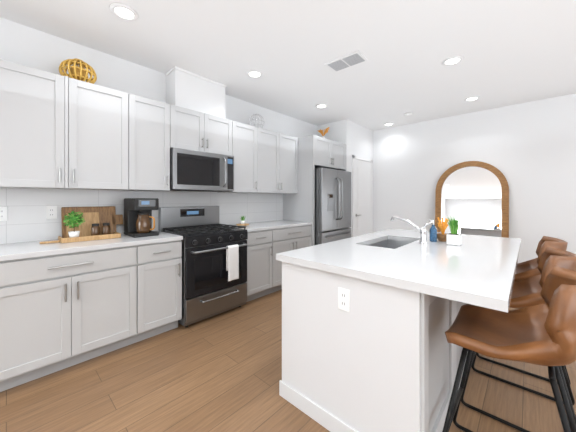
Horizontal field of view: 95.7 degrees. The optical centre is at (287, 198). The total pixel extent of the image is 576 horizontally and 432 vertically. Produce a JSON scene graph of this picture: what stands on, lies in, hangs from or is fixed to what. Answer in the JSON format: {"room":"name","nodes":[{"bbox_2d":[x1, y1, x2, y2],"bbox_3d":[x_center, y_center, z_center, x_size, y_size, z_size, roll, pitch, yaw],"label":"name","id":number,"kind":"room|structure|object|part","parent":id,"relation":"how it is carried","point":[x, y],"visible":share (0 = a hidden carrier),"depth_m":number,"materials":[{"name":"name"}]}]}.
{"room":"kitchen","nodes":[
{"label":"kitchen","id":0,"kind":"room"},
{"bbox_2d":[0,17,317,191],"bbox_3d":[-2.406,-0.085,2.023,0.100,2.720,8.700,0,0,43],"label":"wall","id":1,"kind":"structure","parent":0,"point":[23,45],"depth_m":2.62,"materials":[{"name":"white paint"}]},
{"bbox_2d":[0,59,79,189],"bbox_3d":[-2.113,-0.535,2.005,0.349,0.900,0.727,0,0,43],"label":"upper cabinet","id":2,"kind":"object","parent":1,"relation":"attached to","point":[57,131],"depth_m":1.99,"materials":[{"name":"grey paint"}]},
{"bbox_2d":[59,58,96,83],"bbox_3d":[-1.839,-1.100,2.289,0.261,0.226,0.258,0,0,43],"label":"ball","id":3,"kind":"object","parent":2,"relation":"on","point":[80,72],"visible":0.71,"depth_m":2.24,"materials":[{"name":"wicker"}]},
{"bbox_2d":[80,81,139,190],"bbox_3d":[-1.765,-0.535,2.381,0.349,0.900,0.571,0,0,43],"label":"upper cabinet","id":4,"kind":"object","parent":1,"relation":"attached to","point":[109,118],"depth_m":2.32,"materials":[{"name":"grey paint"}]},
{"bbox_2d":[0,188,282,243],"bbox_3d":[-1.722,0.138,2.684,0.006,0.446,4.800,0,0,43],"label":"backsplash","id":5,"kind":"structure","parent":1,"relation":"attached to","point":[27,221],"depth_m":2.54,"materials":[{"name":"tile"}]},
{"bbox_2d":[0,206,6,220],"bbox_3d":[-2.280,0.120,2.071,0.006,0.116,0.072,0,0,43],"label":"outlet","id":6,"kind":"object","parent":5,"relation":"attached to","point":[3,213],"visible":1,"depth_m":2.08,"materials":[{"name":"white plastic"}]},
{"bbox_2d":[46,206,56,218],"bbox_3d":[-2.077,0.120,2.291,0.006,0.116,0.072,0,0,43],"label":"outlet","id":7,"kind":"object","parent":5,"relation":"attached to","point":[51,212],"visible":1,"depth_m":2.29,"materials":[{"name":"white plastic"}]},
{"bbox_2d":[140,96,171,190],"bbox_3d":[-1.501,-0.535,2.667,0.347,0.900,0.438,0,0,43],"label":"upper cabinet","id":8,"kind":"object","parent":1,"relation":"attached to","point":[155,116],"depth_m":2.61,"materials":[{"name":"grey paint"}]},
{"bbox_2d":[166,69,224,117],"bbox_3d":[-1.105,-1.216,3.170,0.250,0.458,0.638,0,0,43],"label":"soffit","id":9,"kind":"object","parent":1,"relation":"attached to","point":[188,91],"depth_m":3.01,"materials":[{"name":"white paint"}]},
{"bbox_2d":[165,66,226,87],"bbox_3d":[-1.101,-1.431,3.166,0.262,0.027,0.662,0,0,43],"label":"crown molding","id":10,"kind":"structure","parent":9,"relation":"attached to","point":[191,73],"depth_m":3.00,"materials":[{"name":"white wood"}]},
{"bbox_2d":[172,105,235,158],"bbox_3d":[-1.089,-0.760,3.113,0.347,0.450,0.772,0,0,43],"label":"upper cabinet","id":11,"kind":"object","parent":1,"relation":"attached to","point":[191,129],"depth_m":2.98,"materials":[{"name":"grey paint"}]},
{"bbox_2d":[169,147,233,191],"bbox_3d":[-1.050,-0.310,3.078,0.452,0.439,0.758,0,0,43],"label":"microwave","id":12,"kind":"object","parent":11,"relation":"attached to","point":[193,170],"visible":0.92,"depth_m":2.90,"materials":[{"name":"silver metal"}]},
{"bbox_2d":[222,122,263,192],"bbox_3d":[-0.667,-0.535,3.568,0.347,0.900,0.465,0,0,43],"label":"upper cabinet","id":13,"kind":"object","parent":1,"relation":"attached to","point":[249,161],"depth_m":3.49,"materials":[{"name":"grey paint"}]},
{"bbox_2d":[248,114,264,126],"bbox_3d":[-0.457,-1.107,3.789,0.236,0.242,0.236,0,0,43],"label":"wire","id":14,"kind":"object","parent":13,"relation":"on","point":[250,120],"visible":0.71,"depth_m":3.78,"materials":[{"name":"silver metal"}]},
{"bbox_2d":[264,129,297,193],"bbox_3d":[-0.276,-0.535,3.990,0.347,0.900,0.916,0,0,43],"label":"upper cabinet","id":15,"kind":"object","parent":1,"relation":"attached to","point":[280,150],"depth_m":3.91,"materials":[{"name":"grey paint"}]},
{"bbox_2d":[0,289,575,431],"bbox_3d":[0.352,1.325,0.219,7.000,0.100,10.200,0,0,43],"label":"floor","id":16,"kind":"structure","parent":0,"point":[221,372],"depth_m":1.73,"materials":[{"name":"brown wood"}]},
{"bbox_2d":[0,244,147,391],"bbox_3d":[-1.818,0.837,2.127,0.617,0.876,0.993,0,0,43],"label":"base cabinet","id":17,"kind":"object","parent":16,"relation":"on","point":[64,305],"depth_m":1.91,"materials":[{"name":"grey paint"}]},
{"bbox_2d":[0,232,182,259],"bbox_3d":[-2.183,0.379,1.722,0.632,0.036,2.760,0,0,43],"label":"countertop","id":18,"kind":"structure","parent":17,"relation":"on","point":[24,250],"depth_m":2.01,"materials":[{"name":"white stone"}]},
{"bbox_2d":[39,206,122,243],"bbox_3d":[-1.802,0.217,2.336,0.279,0.285,0.620,0,0,43],"label":"cutting board","id":19,"kind":"object","parent":18,"relation":"on","point":[79,224],"visible":1,"depth_m":2.37,"materials":[{"name":"brown wood"}]},
{"bbox_2d":[124,198,158,237],"bbox_3d":[-1.452,0.177,2.584,0.338,0.365,0.220,0,0,43],"label":"coffee maker","id":20,"kind":"object","parent":18,"relation":"on","point":[138,217],"visible":1,"depth_m":2.51,"materials":[{"name":"black plastic"}]},
{"bbox_2d":[148,240,181,337],"bbox_3d":[-1.406,0.837,2.571,0.617,0.876,0.454,0,0,43],"label":"base cabinet","id":21,"kind":"object","parent":16,"relation":"on","point":[164,260],"depth_m":2.42,"materials":[{"name":"grey paint"}]},
{"bbox_2d":[158,206,247,326],"bbox_3d":[-0.942,0.685,2.978,0.746,1.180,0.750,0,0,43],"label":"range","id":22,"kind":"object","parent":16,"relation":"on","point":[214,267],"visible":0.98,"depth_m":2.78,"materials":[{"name":"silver metal"}]},
{"bbox_2d":[226,244,238,281],"bbox_3d":[-0.602,0.691,2.830,0.045,0.375,0.136,0,0,43],"label":"towel","id":23,"kind":"object","parent":22,"relation":"hanging from","point":[232,251],"depth_m":2.81,"materials":[{"name":"white fabric"}]},
{"bbox_2d":[246,228,275,301],"bbox_3d":[-0.556,0.837,3.489,0.617,0.876,0.500,0,0,43],"label":"base cabinet","id":24,"kind":"object","parent":16,"relation":"on","point":[261,246],"depth_m":3.29,"materials":[{"name":"grey paint"}]},
{"bbox_2d":[222,220,311,231],"bbox_3d":[-0.291,0.379,3.764,0.632,0.036,1.268,0,0,43],"label":"countertop","id":25,"kind":"structure","parent":24,"relation":"on","point":[259,226],"depth_m":3.65,"materials":[{"name":"white stone"}]},
{"bbox_2d":[236,215,248,225],"bbox_3d":[-0.600,0.288,3.458,0.170,0.144,0.170,0,0,43],"label":"plant","id":26,"kind":"object","parent":25,"relation":"on","point":[242,220],"visible":0.98,"depth_m":3.44,"materials":[{"name":"green plant"}]},
{"bbox_2d":[276,224,311,290],"bbox_3d":[-0.167,0.837,3.910,0.617,0.876,0.885,0,0,43],"label":"base cabinet","id":27,"kind":"object","parent":16,"relation":"on","point":[287,239],"depth_m":3.66,"materials":[{"name":"grey paint"}]},
{"bbox_2d":[283,135,345,245],"bbox_3d":[0.499,0.145,4.579,0.683,2.260,0.997,0,0,43],"label":"surround","id":28,"kind":"object","parent":16,"relation":"on","point":[314,151],"visible":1,"depth_m":4.16,"materials":[{"name":"grey paint"}]},
{"bbox_2d":[318,127,329,137],"bbox_3d":[0.670,-1.147,4.812,0.223,0.323,0.196,0,0,43],"label":"figurine","id":29,"kind":"object","parent":28,"relation":"on","point":[324,132],"visible":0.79,"depth_m":4.79,"materials":[{"name":"ceramic"}]},
{"bbox_2d":[315,168,350,244],"bbox_3d":[0.574,0.400,4.523,0.816,1.750,0.893,0,0,43],"label":"refrigerator","id":30,"kind":"object","parent":16,"relation":"on","point":[332,204],"visible":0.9,"depth_m":4.17,"materials":[{"name":"silver metal"}]},
{"bbox_2d":[279,261,467,431],"bbox_3d":[0.904,0.837,2.106,0.862,0.876,1.914,0,0,43],"label":"kitchen island","id":31,"kind":"object","parent":16,"relation":"on","point":[368,320],"depth_m":1.35,"materials":[{"name":"white paint"}]},
{"bbox_2d":[276,229,519,312],"bbox_3d":[1.004,0.379,2.015,1.156,0.040,1.940,0,0,43],"label":"island countertop","id":32,"kind":"structure","parent":31,"relation":"on","point":[480,271],"depth_m":1.45,"materials":[{"name":"white stone"}]},
{"bbox_2d":[368,237,407,248],"bbox_3d":[0.872,0.491,2.212,0.363,0.210,0.718,0,0,43],"label":"sink","id":33,"kind":"object","parent":32,"relation":"in","point":[389,242],"depth_m":2.51,"materials":[{"name":"silver metal"}]},
{"bbox_2d":[390,215,433,243],"bbox_3d":[1.018,0.251,2.158,0.344,0.213,0.063,0,0,43],"label":"faucet","id":34,"kind":"object","parent":32,"relation":"on","point":[423,230],"visible":1,"depth_m":2.09,"materials":[{"name":"silver metal"}]},
{"bbox_2d":[429,219,436,241],"bbox_3d":[1.212,0.266,2.183,0.063,0.183,0.056,0,0,43],"label":"soap bottle","id":35,"kind":"object","parent":32,"relation":"on","point":[433,233],"visible":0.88,"depth_m":2.16,"materials":[{"name":"blue glass"}]},
{"bbox_2d":[437,217,448,241],"bbox_3d":[1.306,0.256,2.198,0.110,0.201,0.109,0,0,43],"label":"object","id":36,"kind":"object","parent":32,"relation":"on","point":[442,226],"visible":0.94,"depth_m":2.18,"materials":[{"name":"orange plant"}]},
{"bbox_2d":[445,217,461,245],"bbox_3d":[1.296,0.242,2.031,0.140,0.229,0.141,0,0,43],"label":"potted plant","id":37,"kind":"object","parent":32,"relation":"on","point":[453,237],"visible":1,"depth_m":2.01,"materials":[{"name":"white ceramic"}]},
{"bbox_2d":[435,161,508,237],"bbox_3d":[2.988,0.322,4.301,1.000,1.898,0.182,0,0,43],"label":"arched mirror","id":38,"kind":"object","parent":16,"relation":"on","point":[473,196],"visible":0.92,"depth_m":4.28,"materials":[{"name":"brown wood"}]},
{"bbox_2d":[442,266,575,431],"bbox_3d":[0.971,0.786,1.132,0.523,0.973,0.484,0,0,43],"label":"bar stool","id":39,"kind":"object","parent":16,"relation":"on","point":[543,334],"visible":1,"depth_m":1.10,"materials":[{"name":"leather"}]},
{"bbox_3d":[0.970,0.951,1.133,0.520,0.643,0.449,0,0,43],"label":"frame","id":40,"kind":"part","parent":39,"relation":"part of","materials":[{"name":"black metal"}]},
{"bbox_3d":[0.986,0.474,1.118,0.482,0.349,0.484,0,0,43],"label":"seat","id":41,"kind":"part","parent":39,"relation":"part of","materials":[{"name":"leather"}]},
{"bbox_2d":[461,247,575,431],"bbox_3d":[1.406,0.786,1.601,0.523,0.973,0.484,0,0,43],"label":"bar stool","id":42,"kind":"object","parent":16,"relation":"on","point":[526,292],"visible":0.4,"depth_m":1.55,"materials":[{"name":"leather"}]},
{"bbox_3d":[1.421,0.474,1.587,0.482,0.349,0.484,0,0,43],"label":"seat","id":43,"kind":"part","parent":42,"relation":"part of","materials":[{"name":"leather"}]},
{"bbox_2d":[477,236,570,383],"bbox_3d":[1.847,0.786,2.078,0.523,0.973,0.484,0,0,43],"label":"bar stool","id":44,"kind":"object","parent":16,"relation":"on","point":[527,269],"visible":0.33,"depth_m":1.92,"materials":[{"name":"leather"}]},
{"bbox_2d":[0,0,575,130],"bbox_3d":[0.352,-1.495,0.219,7.000,0.100,10.200,0,0,43],"label":"ceiling","id":45,"kind":"structure","parent":0,"point":[512,52],"depth_m":2.48,"materials":[{"name":"white paint"}]},
{"bbox_2d":[109,3,138,20],"bbox_3d":[-1.266,-1.438,2.018,0.194,0.012,0.194,0,0,43],"label":"recessed light","id":46,"kind":"object","parent":45,"relation":"in","point":[123,12],"visible":1,"depth_m":2.01,"materials":[{"name":"white plastic"}]},
{"bbox_2d":[246,70,262,77],"bbox_3d":[-0.385,-1.438,3.014,0.194,0.012,0.194,0,0,43],"label":"recessed light","id":47,"kind":"object","parent":45,"relation":"in","point":[254,73],"visible":0.96,"depth_m":3.00,"materials":[{"name":"white"}]},
{"bbox_2d":[315,104,327,107],"bbox_3d":[0.524,-1.438,4.054,0.194,0.012,0.194,0,0,43],"label":"recessed light","id":48,"kind":"object","parent":45,"relation":"in","point":[321,105],"visible":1,"depth_m":4.04,"materials":[{"name":"white"}]},
{"bbox_2d":[324,50,367,71],"bbox_3d":[0.609,-1.438,2.748,0.407,0.014,0.234,0,0,43],"label":"ceiling vent","id":49,"kind":"object","parent":45,"relation":"in","point":[348,60],"visible":0.98,"depth_m":2.73,"materials":[{"name":"white metal"}]},
{"bbox_2d":[442,56,463,65],"bbox_3d":[1.721,-1.438,2.727,0.194,0.012,0.194,0,0,43],"label":"recessed light","id":50,"kind":"object","parent":45,"relation":"in","point":[452,60],"visible":0.96,"depth_m":2.71,"materials":[{"name":"white plastic"}]},
{"bbox_2d":[464,96,479,101],"bbox_3d":[2.651,-1.438,3.760,0.194,0.012,0.194,0,0,43],"label":"recessed light","id":51,"kind":"object","parent":45,"relation":"in","point":[473,98],"visible":1,"depth_m":3.74,"materials":[{"name":"white plastic"}]},
{"bbox_2d":[318,119,348,171],"bbox_3d":[0.822,-0.085,5.031,0.750,2.720,0.100,0,0,43],"label":"wall","id":52,"kind":"structure","parent":0,"point":[338,131],"depth_m":4.84,"materials":[{"name":"white paint"}]},
{"bbox_2d":[349,121,372,236],"bbox_3d":[1.434,-0.085,5.214,0.100,2.720,1.000,0,0,43],"label":"wall","id":53,"kind":"structure","parent":0,"point":[360,141],"depth_m":5.07,"materials":[{"name":"white paint"}]},
{"bbox_2d":[352,155,372,236],"bbox_3d":[1.510,0.228,5.171,0.066,2.095,0.830,0,0,43],"label":"pantry door","id":54,"kind":"structure","parent":53,"relation":"in","point":[362,196],"depth_m":5.15,"materials":[{"name":"white wood"}]},
{"bbox_2d":[373,93,575,262],"bbox_3d":[3.991,-0.085,3.596,6.050,2.720,0.100,0,0,43],"label":"wall","id":55,"kind":"structure","parent":0,"point":[527,150],"depth_m":4.08,"materials":[{"name":"white paint"}]}
]}

